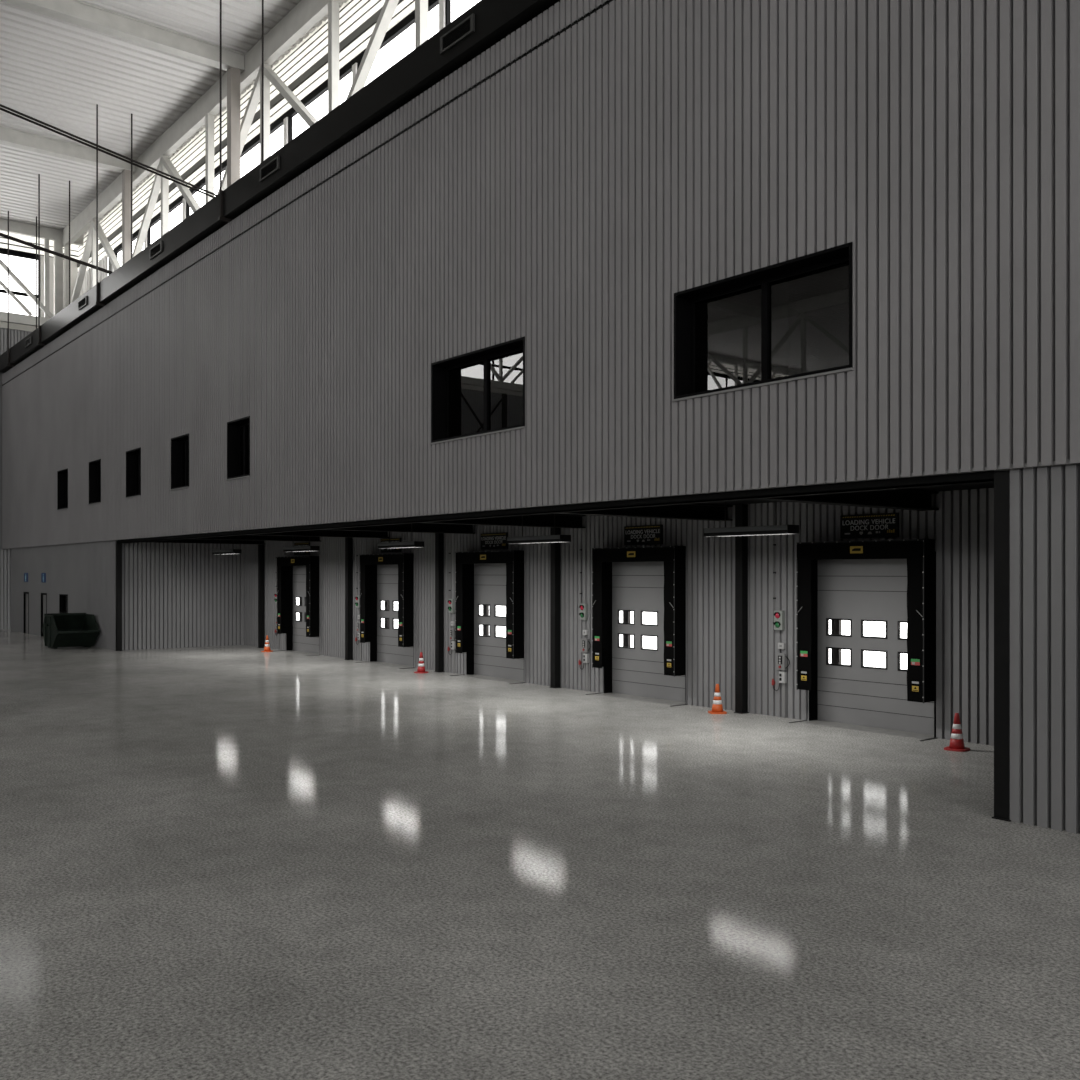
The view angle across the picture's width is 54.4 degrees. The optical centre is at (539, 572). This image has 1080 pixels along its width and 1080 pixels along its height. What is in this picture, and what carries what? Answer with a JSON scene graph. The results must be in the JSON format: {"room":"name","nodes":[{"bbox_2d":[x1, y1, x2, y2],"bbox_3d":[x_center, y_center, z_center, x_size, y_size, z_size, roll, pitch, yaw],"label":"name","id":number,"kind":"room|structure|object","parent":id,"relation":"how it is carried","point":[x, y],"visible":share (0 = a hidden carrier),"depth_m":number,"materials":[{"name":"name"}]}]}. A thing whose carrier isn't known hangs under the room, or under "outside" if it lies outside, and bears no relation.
{"room":"distribution center","nodes":[
{"label":"distribution center","id":0,"kind":"room"},
{"bbox_2d":[0,328,30,628],"bbox_3d":[-64.308,-5.150,29.825,100.350,16.500,0.085,0,0,-38],"label":"wall","id":1,"kind":"structure","parent":0,"point":[15,336],"depth_m":57.57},
{"bbox_2d":[0,322,37,331],"bbox_3d":[-64.983,-13.675,29.267,98.600,0.550,0.150,0,0,-38],"label":"trim","id":2,"kind":"structure","parent":1,"relation":"attached to","point":[13,326],"depth_m":57.89,"materials":[{"name":"metal"}]},
{"bbox_2d":[0,231,77,258],"bbox_3d":[-64.971,-18.335,29.252,98.600,1.130,0.012,0,0,-38],"label":"wall","id":3,"kind":"structure","parent":0,"point":[22,237],"depth_m":58.24,"materials":[{"name":"grey"}]},
{"bbox_2d":[0,248,37,297],"bbox_3d":[-29.617,-15.850,57.335,4.300,3.800,0.160,0,0,-38],"label":"window","id":4,"kind":"structure","parent":3,"relation":"in","point":[3,251],"depth_m":57.95,"materials":[{"name":"black"}]},
{"bbox_2d":[0,233,112,273],"bbox_3d":[-29.147,-15.774,39.680,26.007,4.947,0.400,0,0,-38],"label":"rod","id":5,"kind":"object","parent":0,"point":[1,234],"visible":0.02,"depth_m":45.91,"materials":[{"name":"black"}]},
{"bbox_2d":[40,255,77,316],"bbox_3d":[-27.169,-15.850,59.316,2.000,3.800,0.100,0,0,-38],"label":"wall","id":6,"kind":"structure","parent":0,"point":[74,269],"depth_m":59.02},
{"bbox_2d":[11,540,117,649],"bbox_3d":[-22.496,0.905,48.898,0.085,4.390,18.230,0,0,-38],"label":"wall","id":7,"kind":"structure","parent":0,"point":[86,572],"depth_m":46.79,"materials":[{"name":"metal"}]},
{"bbox_2d":[23,592,28,633],"bbox_3d":[-26.010,2.040,53.506,0.330,2.120,1.109,0,0,-38],"label":"door","id":8,"kind":"structure","parent":7,"relation":"in","point":[25,594],"depth_m":53.67,"materials":[{"name":"black"}]},
{"bbox_2d":[41,593,46,636],"bbox_3d":[-23.799,2.040,50.720,0.330,2.120,1.111,0,0,-38],"label":"door","id":9,"kind":"structure","parent":7,"relation":"in","point":[43,595],"depth_m":50.96,"materials":[{"name":"black"}]},
{"bbox_2d":[0,0,347,234],"bbox_3d":[-31.121,-18.935,-13.149,98.900,0.070,108.500,0,0,-38],"label":"ceiling","id":10,"kind":"structure","parent":0,"point":[55,72],"depth_m":40.65,"materials":[{"name":"grey"}]},
{"bbox_2d":[7,211,36,366],"bbox_3d":[-27.226,-14.840,55.239,1.480,8.080,0.140,0,0,-38],"label":"hanger","id":11,"kind":"object","parent":10,"relation":"hanging from","point":[8,364],"visible":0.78,"depth_m":54.80,"materials":[{"name":"black"}]},
{"bbox_2d":[0,0,559,372],"bbox_3d":[-2.575,-11.300,24.129,1.270,0.820,85.000,0,0,-38],"label":"ventilation duct","id":12,"kind":"object","parent":11,"relation":"hanging from","point":[486,23],"visible":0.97,"depth_m":27.03,"materials":[{"name":"black metal"}]},
{"bbox_2d":[149,241,162,259],"bbox_3d":[-13.498,-11.330,36.908,0.050,0.360,1.240,0,0,-38],"label":"grille","id":13,"kind":"object","parent":12,"relation":"attached to","point":[156,250],"depth_m":36.89,"materials":[{"name":"black metal"}]},
{"bbox_2d":[260,156,279,181],"bbox_3d":[-7.592,-11.330,29.468,0.050,0.360,1.240,0,0,-38],"label":"grille","id":14,"kind":"object","parent":12,"relation":"attached to","point":[271,168],"depth_m":29.43,"materials":[{"name":"black metal"}]},
{"bbox_2d":[440,14,474,54],"bbox_3d":[-1.748,-11.330,22.105,0.050,0.360,1.240,0,0,-38],"label":"grille","id":15,"kind":"object","parent":12,"relation":"attached to","point":[464,30],"depth_m":22.07,"materials":[{"name":"black metal"}]},
{"bbox_2d":[0,219,83,326],"bbox_3d":[-64.136,-16.165,28.120,98.500,5.430,0.320,0,0,-38],"label":"truss","id":16,"kind":"object","parent":10,"relation":"attached to","point":[47,234],"visible":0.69,"depth_m":57.36,"materials":[{"name":"metal"}]},
{"bbox_2d":[37,174,69,345],"bbox_3d":[-23.198,-14.840,50.166,1.480,8.080,0.140,0,0,-38],"label":"hanger","id":17,"kind":"object","parent":10,"relation":"hanging from","point":[39,325],"visible":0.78,"depth_m":49.73,"materials":[{"name":"black"}]},
{"bbox_2d":[0,126,135,173],"bbox_3d":[-37.638,-18.595,32.939,48.680,0.590,0.480,0,0,-38],"label":"roof beam","id":18,"kind":"structure","parent":10,"relation":"attached to","point":[8,136],"depth_m":45.95,"materials":[{"name":"metal"}]},
{"bbox_2d":[95,104,132,305],"bbox_3d":[-17.329,-14.840,42.771,1.480,8.080,0.140,0,0,-38],"label":"hanger","id":19,"kind":"object","parent":10,"relation":"hanging from","point":[97,282],"visible":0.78,"depth_m":42.33,"materials":[{"name":"black"}]},
{"bbox_2d":[0,0,244,73],"bbox_3d":[-29.966,-18.595,23.274,48.680,0.590,0.480,0,0,-38],"label":"roof beam","id":20,"kind":"structure","parent":10,"relation":"attached to","point":[76,12],"depth_m":35.84,"materials":[{"name":"metal"}]},
{"bbox_2d":[218,0,263,222],"bbox_3d":[-9.252,-14.840,32.596,1.480,8.080,0.140,0,0,-38],"label":"hanger","id":21,"kind":"object","parent":10,"relation":"hanging from","point":[220,218],"visible":0.71,"depth_m":32.17,"materials":[{"name":"black"}]},
{"bbox_2d":[62,0,427,307],"bbox_3d":[2.286,-15.915,22.051,0.280,5.930,91.700,0,0,-38],"label":"roof truss","id":22,"kind":"object","parent":10,"relation":"attached to","point":[306,14],"visible":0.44,"depth_m":39.10,"materials":[{"name":"metal"}]},
{"bbox_2d":[122,542,243,649],"bbox_3d":[-14.749,0.750,43.502,5.110,4.700,0.085,0,0,-38],"label":"wall","id":23,"kind":"structure","parent":0,"point":[175,595],"depth_m":43.40,"materials":[{"name":"metal"}]},
{"bbox_2d":[78,0,414,296],"bbox_3d":[2.669,-15.445,23.377,0.050,7.090,93.300,0,0,-38],"label":"wall","id":24,"kind":"structure","parent":0,"point":[404,3],"depth_m":38.84,"materials":[{"name":"grey"}]},
{"bbox_2d":[77,0,400,266],"bbox_3d":[2.665,-17.565,23.374,0.120,0.270,93.300,0,0,-38],"label":"trim","id":25,"kind":"structure","parent":24,"relation":"attached to","point":[374,17],"depth_m":37.88,"materials":[{"name":"grey"}]},
{"bbox_2d":[78,0,414,266],"bbox_3d":[2.662,-18.065,23.371,0.070,1.910,93.300,0,0,-38],"label":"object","id":26,"kind":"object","parent":24,"relation":"attached to","point":[351,0],"depth_m":38.59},
{"bbox_2d":[0,629,1079,1079],"bbox_3d":[-30.658,3.250,-12.526,100.400,0.300,108.500,0,0,-38],"label":"floor","id":27,"kind":"structure","parent":0,"point":[233,862],"depth_m":10.51,"materials":[{"name":"concrete"}]},
{"bbox_2d":[42,613,99,648],"bbox_3d":[-19.418,2.400,43.457,1.800,1.400,2.520,0,0,-38],"label":"waste skip","id":28,"kind":"object","parent":27,"relation":"on","point":[59,629],"visible":1,"depth_m":43.28,"materials":[{"name":"green paint"}]},
{"bbox_2d":[115,541,122,650],"bbox_3d":[-16.721,0.920,41.692,0.230,4.360,0.240,0,0,-38],"label":"steel pillar","id":29,"kind":"structure","parent":27,"relation":"on","point":[118,545],"depth_m":41.63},
{"bbox_2d":[257,545,264,647],"bbox_3d":[-11.497,0.970,43.322,0.230,4.260,0.240,0,0,-38],"label":"steel column","id":30,"kind":"structure","parent":27,"relation":"on","point":[261,548],"depth_m":43.26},
{"bbox_2d":[344,537,352,659],"bbox_3d":[-6.812,0.795,37.420,0.230,4.610,0.240,0,0,-38],"label":"steel column","id":31,"kind":"structure","parent":27,"relation":"on","point":[348,540],"depth_m":37.36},
{"bbox_2d":[434,533,443,671],"bbox_3d":[-3.142,0.795,32.797,0.230,4.610,0.240,0,0,-38],"label":"steel column","id":32,"kind":"structure","parent":27,"relation":"on","point":[439,537],"depth_m":32.74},
{"bbox_2d":[549,528,561,687],"bbox_3d":[0.416,0.795,28.314,0.230,4.610,0.240,0,0,-38],"label":"steel column","id":33,"kind":"structure","parent":27,"relation":"on","point":[555,548],"depth_m":28.26,"materials":[{"name":"metal"}]},
{"bbox_2d":[708,684,726,713],"bbox_3d":[3.921,2.777,23.208,0.380,0.645,0.380,0,0,-4],"label":"traffic cone","id":34,"kind":"object","parent":27,"relation":"on","point":[717,708],"visible":1,"depth_m":23.13,"materials":[{"name":"plastic"}]},
{"bbox_2d":[734,504,748,713],"bbox_3d":[4.457,0.795,23.224,0.230,4.610,0.240,0,0,-38],"label":"steel column","id":35,"kind":"structure","parent":27,"relation":"on","point":[741,510],"depth_m":23.17,"materials":[{"name":"metal"}]},
{"bbox_2d":[944,713,969,751],"bbox_3d":[7.302,2.777,18.386,0.380,0.645,0.380,0,0,-45],"label":"traffic cone","id":36,"kind":"object","parent":27,"relation":"on","point":[956,741],"visible":1,"depth_m":18.31,"materials":[{"name":"plastic"}]},
{"bbox_2d":[992,472,1010,821],"bbox_3d":[5.867,0.920,13.237,0.230,4.360,0.240,0,0,-38],"label":"steel pillar","id":37,"kind":"structure","parent":27,"relation":"on","point":[1001,479],"depth_m":13.17,"materials":[{"name":"metal"}]},
{"bbox_2d":[2,0,1079,548],"bbox_3d":[-2.237,-6.045,23.185,0.085,9.510,87.100,0,0,-38],"label":"wall","id":38,"kind":"structure","parent":0,"point":[647,152],"depth_m":18.65,"materials":[{"name":"metal"}]},
{"bbox_2d":[57,468,67,510],"bbox_3d":[-21.423,-3.748,47.624,0.500,1.805,1.776,0,0,-38],"label":"window","id":39,"kind":"structure","parent":38,"relation":"in","point":[62,475],"depth_m":48.20,"materials":[{"name":"black"}]},
{"bbox_2d":[88,459,100,504],"bbox_3d":[-18.300,-3.748,43.689,0.500,1.805,1.729,0,0,-38],"label":"window","id":40,"kind":"structure","parent":38,"relation":"in","point":[94,466],"depth_m":44.28,"materials":[{"name":"black"}]},
{"bbox_2d":[125,447,140,498],"bbox_3d":[-15.191,-3.748,39.773,0.500,1.805,1.747,0,0,-38],"label":"window","id":41,"kind":"structure","parent":38,"relation":"in","point":[133,457],"depth_m":40.34,"materials":[{"name":"black"}]},
{"bbox_2d":[170,433,188,490],"bbox_3d":[-12.093,-3.748,35.870,0.500,1.805,1.746,0,0,-38],"label":"window","id":42,"kind":"structure","parent":38,"relation":"in","point":[180,444],"depth_m":36.43,"materials":[{"name":"black"}]},
{"bbox_2d":[226,416,249,480],"bbox_3d":[-8.969,-3.748,31.934,0.500,1.805,1.764,0,0,-38],"label":"window","id":43,"kind":"structure","parent":38,"relation":"in","point":[238,431],"depth_m":32.47,"materials":[{"name":"black"}]},
{"bbox_2d":[3,0,615,384],"bbox_3d":[-2.220,-10.205,23.199,0.050,0.110,87.100,0,0,-38],"label":"trim","id":44,"kind":"structure","parent":38,"relation":"attached to","point":[609,1],"depth_m":24.78,"materials":[{"name":"black metal"}]},
{"bbox_2d":[430,336,525,444],"bbox_3d":[-1.186,-3.748,22.130,0.500,1.805,3.435,0,0,-38],"label":"window","id":45,"kind":"structure","parent":38,"relation":"in","point":[481,392],"depth_m":22.44,"materials":[{"name":"black"}]},
{"bbox_2d":[10,460,1079,548],"bbox_3d":[-2.170,-1.315,23.238,0.184,0.050,87.100,0,0,-38],"label":"trim","id":46,"kind":"structure","parent":38,"relation":"attached to","point":[1068,461],"depth_m":15.71,"materials":[{"name":"black metal"}]},
{"bbox_2d":[672,242,853,401],"bbox_3d":[3.481,-3.748,16.251,0.500,1.805,3.510,0,0,-38],"label":"window","id":47,"kind":"structure","parent":38,"relation":"in","point":[792,319],"depth_m":16.35,"materials":[{"name":"black"}]},
{"bbox_2d":[118,471,995,542],"bbox_3d":[-5.392,-1.340,27.492,0.220,0.360,36.130,0,0,-38],"label":"header beam","id":48,"kind":"structure","parent":0,"point":[987,476],"depth_m":17.93,"materials":[{"name":"black"}]},
{"bbox_2d":[244,488,993,745],"bbox_3d":[-1.363,0.750,30.818,0.085,4.700,37.330,0,0,-38],"label":"wall","id":49,"kind":"structure","parent":0,"point":[962,528],"depth_m":23.77,"materials":[{"name":"metal"}]},
{"bbox_2d":[277,556,318,636],"bbox_3d":[-9.353,0.897,40.480,0.414,3.045,2.904,0,0,-38],"label":"shelter","id":50,"kind":"object","parent":49,"relation":"attached to","point":[311,563],"visible":1,"depth_m":39.48,"materials":[{"name":"fabric"}]},
{"bbox_2d":[277,566,280,633],"bbox_3d":[-10.270,1.073,41.365,0.012,2.675,0.353,0,0,-38],"label":"curtain","id":51,"kind":"object","parent":50,"relation":"hanging from","point":[278,567],"depth_m":41.36,"materials":[{"name":"fabric"}]},
{"bbox_2d":[277,557,309,565],"bbox_3d":[-9.492,-0.445,40.370,0.030,0.360,2.880,0,0,-38],"label":"curtain","id":52,"kind":"object","parent":50,"relation":"hanging from","point":[281,561],"depth_m":40.31,"materials":[{"name":"black rubber"}]},
{"bbox_2d":[306,566,309,636],"bbox_3d":[-8.699,1.073,39.386,0.012,2.675,0.353,0,0,-38],"label":"curtain","id":53,"kind":"object","parent":50,"relation":"hanging from","point":[307,567],"depth_m":39.37,"materials":[{"name":"fabric"}]},
{"bbox_2d":[286,566,318,653],"bbox_3d":[-9.053,1.350,40.718,0.350,3.500,2.880,0,0,-38],"label":"shutter","id":54,"kind":"object","parent":49,"relation":"attached to","point":[296,639],"visible":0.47,"depth_m":41.55,"materials":[{"name":"grey metal"}]},
{"bbox_2d":[360,553,413,647],"bbox_3d":[-5.175,0.897,35.216,0.414,3.045,2.904,0,0,-38],"label":"shelter","id":55,"kind":"object","parent":49,"relation":"attached to","point":[405,561],"visible":1,"depth_m":34.22,"materials":[{"name":"fabric"}]},
{"bbox_2d":[360,565,364,642],"bbox_3d":[-6.092,1.073,36.102,0.012,2.675,0.353,0,0,-38],"label":"curtain","id":56,"kind":"object","parent":55,"relation":"hanging from","point":[362,567],"depth_m":36.10,"materials":[{"name":"black rubber"}]},
{"bbox_2d":[360,554,402,564],"bbox_3d":[-5.314,-0.445,35.106,0.030,0.360,2.880,0,0,-38],"label":"curtain","id":57,"kind":"object","parent":55,"relation":"hanging from","point":[365,559],"depth_m":35.04,"materials":[{"name":"black rubber"}]},
{"bbox_2d":[398,565,402,646],"bbox_3d":[-4.521,1.073,34.122,0.012,2.675,0.353,0,0,-38],"label":"curtain","id":58,"kind":"object","parent":55,"relation":"hanging from","point":[400,567],"depth_m":34.13,"materials":[{"name":"fabric"}]},
{"bbox_2d":[370,565,413,667],"bbox_3d":[-4.875,1.350,35.455,0.350,3.500,2.880,0,0,-38],"label":"shutter","id":59,"kind":"object","parent":49,"relation":"attached to","point":[384,647],"visible":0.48,"depth_m":36.17,"materials":[{"name":"grey metal"}]},
{"bbox_2d":[450,674,524,683],"bbox_3d":[-1.457,3.094,30.638,0.815,0.012,3.015,0,0,-38],"label":"sill","id":60,"kind":"structure","parent":49,"relation":"attached to","point":[512,681],"depth_m":30.71,"materials":[{"name":"black"}]},
{"bbox_2d":[455,550,523,658],"bbox_3d":[-1.501,0.897,30.587,0.414,3.045,2.904,0,0,-38],"label":"shelter","id":61,"kind":"object","parent":49,"relation":"attached to","point":[514,559],"visible":1,"depth_m":29.57,"materials":[{"name":"fabric"}]},
{"bbox_2d":[456,564,462,652],"bbox_3d":[-2.418,1.073,31.473,0.012,2.675,0.353,0,0,-38],"label":"curtain","id":62,"kind":"object","parent":61,"relation":"hanging from","point":[459,567],"depth_m":31.45,"materials":[{"name":"black rubber"}]},
{"bbox_2d":[455,551,512,563],"bbox_3d":[-1.639,-0.445,30.477,0.030,0.360,2.880,0,0,-38],"label":"curtain","id":63,"kind":"object","parent":61,"relation":"hanging from","point":[473,557],"depth_m":30.43,"materials":[{"name":"black rubber"}]},
{"bbox_2d":[506,563,512,658],"bbox_3d":[-0.847,1.073,29.494,0.012,2.675,0.353,0,0,-38],"label":"curtain","id":64,"kind":"object","parent":61,"relation":"hanging from","point":[509,566],"depth_m":29.50,"materials":[{"name":"black rubber"}]},
{"bbox_2d":[481,532,507,549],"bbox_3d":[-1.342,-0.922,30.675,0.051,0.475,1.320,0,0,-38],"label":"sign","id":65,"kind":"object","parent":49,"relation":"attached to","point":[488,540],"visible":1,"depth_m":30.63,"materials":[{"name":"brown"}]},
{"bbox_2d":[466,563,523,680],"bbox_3d":[-1.201,1.350,30.826,0.350,3.500,2.880,0,0,-38],"label":"dock door","id":66,"kind":"structure","parent":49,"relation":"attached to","point":[486,583],"depth_m":31.41,"materials":[{"name":"grey painted metal"},{"name":"clear glass"},{"name":"black plastic"}]},
{"bbox_2d":[586,693,687,705],"bbox_3d":[2.416,3.094,25.759,0.815,0.012,3.015,0,0,-38],"label":"sill","id":67,"kind":"structure","parent":49,"relation":"attached to","point":[633,697],"depth_m":25.83,"materials":[{"name":"black"}]},
{"bbox_2d":[592,546,685,676],"bbox_3d":[2.373,0.897,25.708,0.414,3.045,2.904,0,0,-38],"label":"shelter","id":68,"kind":"object","parent":49,"relation":"attached to","point":[674,557],"visible":1,"depth_m":24.72,"materials":[{"name":"black rubber"}]},
{"bbox_2d":[593,562,601,667],"bbox_3d":[1.456,1.073,26.593,0.012,2.675,0.353,0,0,-38],"label":"curtain","id":69,"kind":"object","parent":68,"relation":"hanging from","point":[597,566],"depth_m":26.58,"materials":[{"name":"black rubber"}]},
{"bbox_2d":[592,547,673,561],"bbox_3d":[2.234,-0.445,25.598,0.030,0.360,2.880,0,0,-38],"label":"curtain","id":70,"kind":"object","parent":68,"relation":"hanging from","point":[617,554],"depth_m":25.52,"materials":[{"name":"fabric"}]},
{"bbox_2d":[664,561,673,675],"bbox_3d":[3.027,1.073,24.614,0.012,2.675,0.353,0,0,-38],"label":"curtain","id":71,"kind":"object","parent":68,"relation":"hanging from","point":[668,565],"depth_m":24.60,"materials":[{"name":"black rubber"}]},
{"bbox_2d":[624,525,662,544],"bbox_3d":[2.531,-0.922,25.796,0.051,0.475,1.320,0,0,-38],"label":"sign","id":72,"kind":"object","parent":49,"relation":"attached to","point":[644,534],"visible":1,"depth_m":25.75,"materials":[{"name":"brown"}]},
{"bbox_2d":[604,561,685,703],"bbox_3d":[2.673,1.350,25.946,0.350,3.500,2.880,0,0,-38],"label":"dock door","id":73,"kind":"structure","parent":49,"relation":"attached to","point":[634,591],"depth_m":26.41,"materials":[{"name":"grey painted metal"},{"name":"clear glass"},{"name":"black plastic"}]},
{"bbox_2d":[774,610,784,629],"bbox_3d":[5.106,1.020,22.477,0.148,0.420,0.220,0,0,-38],"label":"traffic signal","id":74,"kind":"object","parent":49,"relation":"attached to","point":[779,616],"visible":1,"depth_m":22.43,"materials":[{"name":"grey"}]},
{"bbox_2d":[779,671,786,717],"bbox_3d":[5.182,2.605,22.422,0.098,0.980,0.150,0,0,-38],"label":"box","id":75,"kind":"object","parent":49,"relation":"attached to","point":[782,675],"visible":1,"depth_m":22.41,"materials":[{"name":"grey plastic"}]},
{"bbox_2d":[776,653,789,669],"bbox_3d":[5.189,1.900,22.384,0.133,0.360,0.329,0,0,-38],"label":"control panel","id":76,"kind":"object","parent":49,"relation":"attached to","point":[781,658],"visible":1,"depth_m":22.37,"materials":[{"name":"black plastic"}]},
{"bbox_2d":[789,720,936,740],"bbox_3d":[6.395,3.094,20.746,0.815,0.012,3.015,0,0,-38],"label":"sill","id":77,"kind":"structure","parent":49,"relation":"attached to","point":[925,737],"depth_m":20.72,"materials":[{"name":"black"}]},
{"bbox_2d":[796,539,934,702],"bbox_3d":[6.352,0.897,20.695,0.414,3.045,2.904,0,0,-38],"label":"shelter","id":78,"kind":"object","parent":49,"relation":"attached to","point":[919,554],"visible":1,"depth_m":19.69,"materials":[{"name":"black rubber"}]},
{"bbox_2d":[798,560,811,690],"bbox_3d":[5.435,1.073,21.581,0.012,2.675,0.353,0,0,-38],"label":"curtain","id":79,"kind":"object","parent":78,"relation":"hanging from","point":[804,566],"depth_m":21.57,"materials":[{"name":"black rubber"}]},
{"bbox_2d":[797,540,922,559],"bbox_3d":[6.213,-0.445,20.585,0.030,0.360,2.880,0,0,-38],"label":"curtain","id":80,"kind":"object","parent":78,"relation":"hanging from","point":[869,549],"depth_m":20.47,"materials":[{"name":"black rubber"}]},
{"bbox_2d":[907,558,922,702],"bbox_3d":[7.006,1.073,19.601,0.012,2.675,0.353,0,0,-38],"label":"curtain","id":81,"kind":"object","parent":78,"relation":"hanging from","point":[914,565],"depth_m":19.59,"materials":[{"name":"black rubber"}]},
{"bbox_2d":[840,513,898,538],"bbox_3d":[6.510,-0.922,20.783,0.051,0.475,1.320,0,0,-38],"label":"sign","id":82,"kind":"object","parent":49,"relation":"attached to","point":[882,525],"visible":1,"depth_m":20.75,"materials":[{"name":"brown"}]},
{"bbox_2d":[809,551,935,737],"bbox_3d":[6.652,1.350,20.933,0.350,3.500,2.880,0,0,-38],"label":"dock door","id":83,"kind":"structure","parent":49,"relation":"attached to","point":[859,608],"depth_m":21.23,"materials":[{"name":"grey painted metal"},{"name":"clear glass"},{"name":"black rubber"}]},
{"bbox_2d":[552,470,1009,514],"bbox_3d":[0.725,-1.635,24.451,5.160,0.230,85.400,0,0,-38],"label":"ceiling","id":84,"kind":"structure","parent":0,"point":[982,485],"depth_m":19.18,"materials":[{"name":"black"}]},
{"bbox_2d":[151,539,263,543],"bbox_3d":[-13.393,-1.340,41.818,5.060,0.340,0.320,0,0,-38],"label":"cross beam","id":85,"kind":"structure","parent":84,"relation":"attached to","point":[208,541],"depth_m":42.05,"materials":[{"name":"black"}]},
{"bbox_2d":[195,535,320,541],"bbox_3d":[-10.266,-1.340,37.879,5.060,0.340,0.320,0,0,-38],"label":"cross beam","id":86,"kind":"structure","parent":84,"relation":"attached to","point":[239,537],"depth_m":38.15,"materials":[{"name":"black"}]},
{"bbox_2d":[283,536,319,551],"bbox_3d":[-7.850,-1.115,34.498,0.320,0.830,2.024,0,0,-38],"label":"lamp","id":87,"kind":"object","parent":84,"relation":"hanging from","point":[297,548],"visible":0.9,"depth_m":34.12,"materials":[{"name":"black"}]},
{"bbox_2d":[252,530,388,537],"bbox_3d":[-7.138,-1.340,33.939,5.060,0.340,0.320,0,0,-38],"label":"cross beam","id":88,"kind":"structure","parent":84,"relation":"attached to","point":[313,533],"depth_m":34.24,"materials":[{"name":"black"}]},
{"bbox_2d":[324,523,475,533],"bbox_3d":[-4.011,-1.340,29.999,5.060,0.340,0.320,0,0,-38],"label":"cross beam","id":89,"kind":"structure","parent":84,"relation":"attached to","point":[416,527],"depth_m":30.42,"materials":[{"name":"black"}]},
{"bbox_2d":[377,523,423,548],"bbox_3d":[-3.933,-1.115,29.563,0.320,0.830,2.024,0,0,-38],"label":"lamp","id":90,"kind":"object","parent":84,"relation":"hanging from","point":[410,544],"visible":0.88,"depth_m":29.25,"materials":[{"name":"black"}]},
{"bbox_2d":[424,514,585,527],"bbox_3d":[-0.884,-1.340,26.060,5.060,0.340,0.320,0,0,-38],"label":"cross beam","id":91,"kind":"structure","parent":84,"relation":"attached to","point":[540,520],"depth_m":26.57,"materials":[{"name":"black"}]},
{"bbox_2d":[507,514,570,543],"bbox_3d":[-0.047,-1.115,24.668,0.320,0.830,2.024,0,0,-38],"label":"lamp","id":92,"kind":"object","parent":84,"relation":"hanging from","point":[554,538],"visible":0.94,"depth_m":24.42,"materials":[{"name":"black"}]},
{"bbox_2d":[553,503,732,520],"bbox_3d":[2.244,-1.340,22.120,5.060,0.340,0.320,0,0,-38],"label":"cross beam","id":93,"kind":"structure","parent":84,"relation":"attached to","point":[697,511],"depth_m":22.63,"materials":[{"name":"black"}]},
{"bbox_2d":[704,501,798,536],"bbox_3d":[3.926,-1.115,19.663,0.320,0.830,2.024,0,0,-38],"label":"lamp","id":94,"kind":"object","parent":84,"relation":"hanging from","point":[775,529],"visible":0.93,"depth_m":19.42,"materials":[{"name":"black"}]},
{"bbox_2d":[752,489,938,510],"bbox_3d":[5.371,-1.340,18.180,5.060,0.340,0.320,0,0,-38],"label":"cross beam","id":95,"kind":"structure","parent":84,"relation":"attached to","point":[904,499],"depth_m":18.63,"materials":[{"name":"black"}]},
{"bbox_2d":[1010,464,1079,833],"bbox_3d":[15.415,0.905,1.141,0.085,4.390,30.620,0,0,-38],"label":"wall","id":96,"kind":"structure","parent":0,"point":[1044,501],"depth_m":12.77,"materials":[{"name":"metal"}]},
{"bbox_3d":[2.728,-11.300,23.424,0.200,1.200,93.300,0,0,-38],"label":"wall","id":97,"kind":"structure","parent":0,"visible":0},
{"bbox_2d":[144,195,183,248],"bbox_3d":[-17.348,-14.375,48.618,0.200,4.950,5.330,0,0,-38],"label":"window","id":98,"kind":"structure","parent":97,"relation":"in","point":[179,200],"depth_m":49.46,"materials":[{"name":"black"}]},
{"bbox_2d":[183,159,226,219],"bbox_3d":[-14.115,-14.375,44.545,0.200,4.950,5.330,0,0,-38],"label":"window","id":99,"kind":"structure","parent":97,"relation":"in","point":[186,208],"depth_m":45.23,"materials":[{"name":"black"}]},
{"bbox_2d":[240,112,286,157],"bbox_3d":[-10.882,-14.375,40.472,0.200,4.950,5.330,0,0,-38],"label":"window","id":100,"kind":"structure","parent":97,"relation":"in","point":[279,122],"depth_m":40.32,"materials":[{"name":"black"}]},
{"bbox_2d":[284,57,355,144],"bbox_3d":[-7.649,-14.375,36.400,0.200,4.950,5.330,0,0,-38],"label":"window","id":101,"kind":"structure","parent":97,"relation":"in","point":[346,69],"depth_m":36.91,"materials":[{"name":"black"}]},
{"bbox_2d":[352,0,438,82],"bbox_3d":[-4.416,-14.375,32.327,0.200,4.950,5.330,0,0,-38],"label":"window","id":102,"kind":"structure","parent":97,"relation":"in","point":[409,20],"depth_m":32.30,"materials":[{"name":"black"}]},
{"bbox_2d":[439,0,450,30],"bbox_3d":[-1.183,-14.375,28.254,0.200,4.950,5.330,0,0,-38],"label":"window","id":103,"kind":"structure","parent":97,"relation":"in","point":[444,5],"depth_m":30.11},
{"bbox_3d":[0.099,-10.710,25.039,5.410,0.060,87.100,0,0,-38],"label":"roof","id":104,"kind":"structure","parent":0,"visible":0},
{"bbox_2d":[122,169,130,264],"bbox_3d":[-18.821,-14.520,47.876,0.350,7.560,0.380,0,0,-38],"label":"column","id":105,"kind":"structure","parent":104,"relation":"on","point":[126,174],"depth_m":47.72,"materials":[{"name":"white metal"}]},
{"bbox_2d":[227,67,239,187],"bbox_3d":[-11.149,-14.520,38.211,0.350,7.560,0.380,0,0,-38],"label":"column","id":106,"kind":"structure","parent":104,"relation":"on","point":[233,74],"depth_m":38.07,"materials":[{"name":"white metal"}]},
{"bbox_2d":[0,104,216,197],"bbox_3d":[-21.475,-15.774,30.015,26.007,4.947,0.400,0,0,-38],"label":"rod","id":107,"kind":"object","parent":106,"relation":"attached to","point":[2,106],"visible":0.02,"depth_m":35.38,"materials":[{"name":"black"}]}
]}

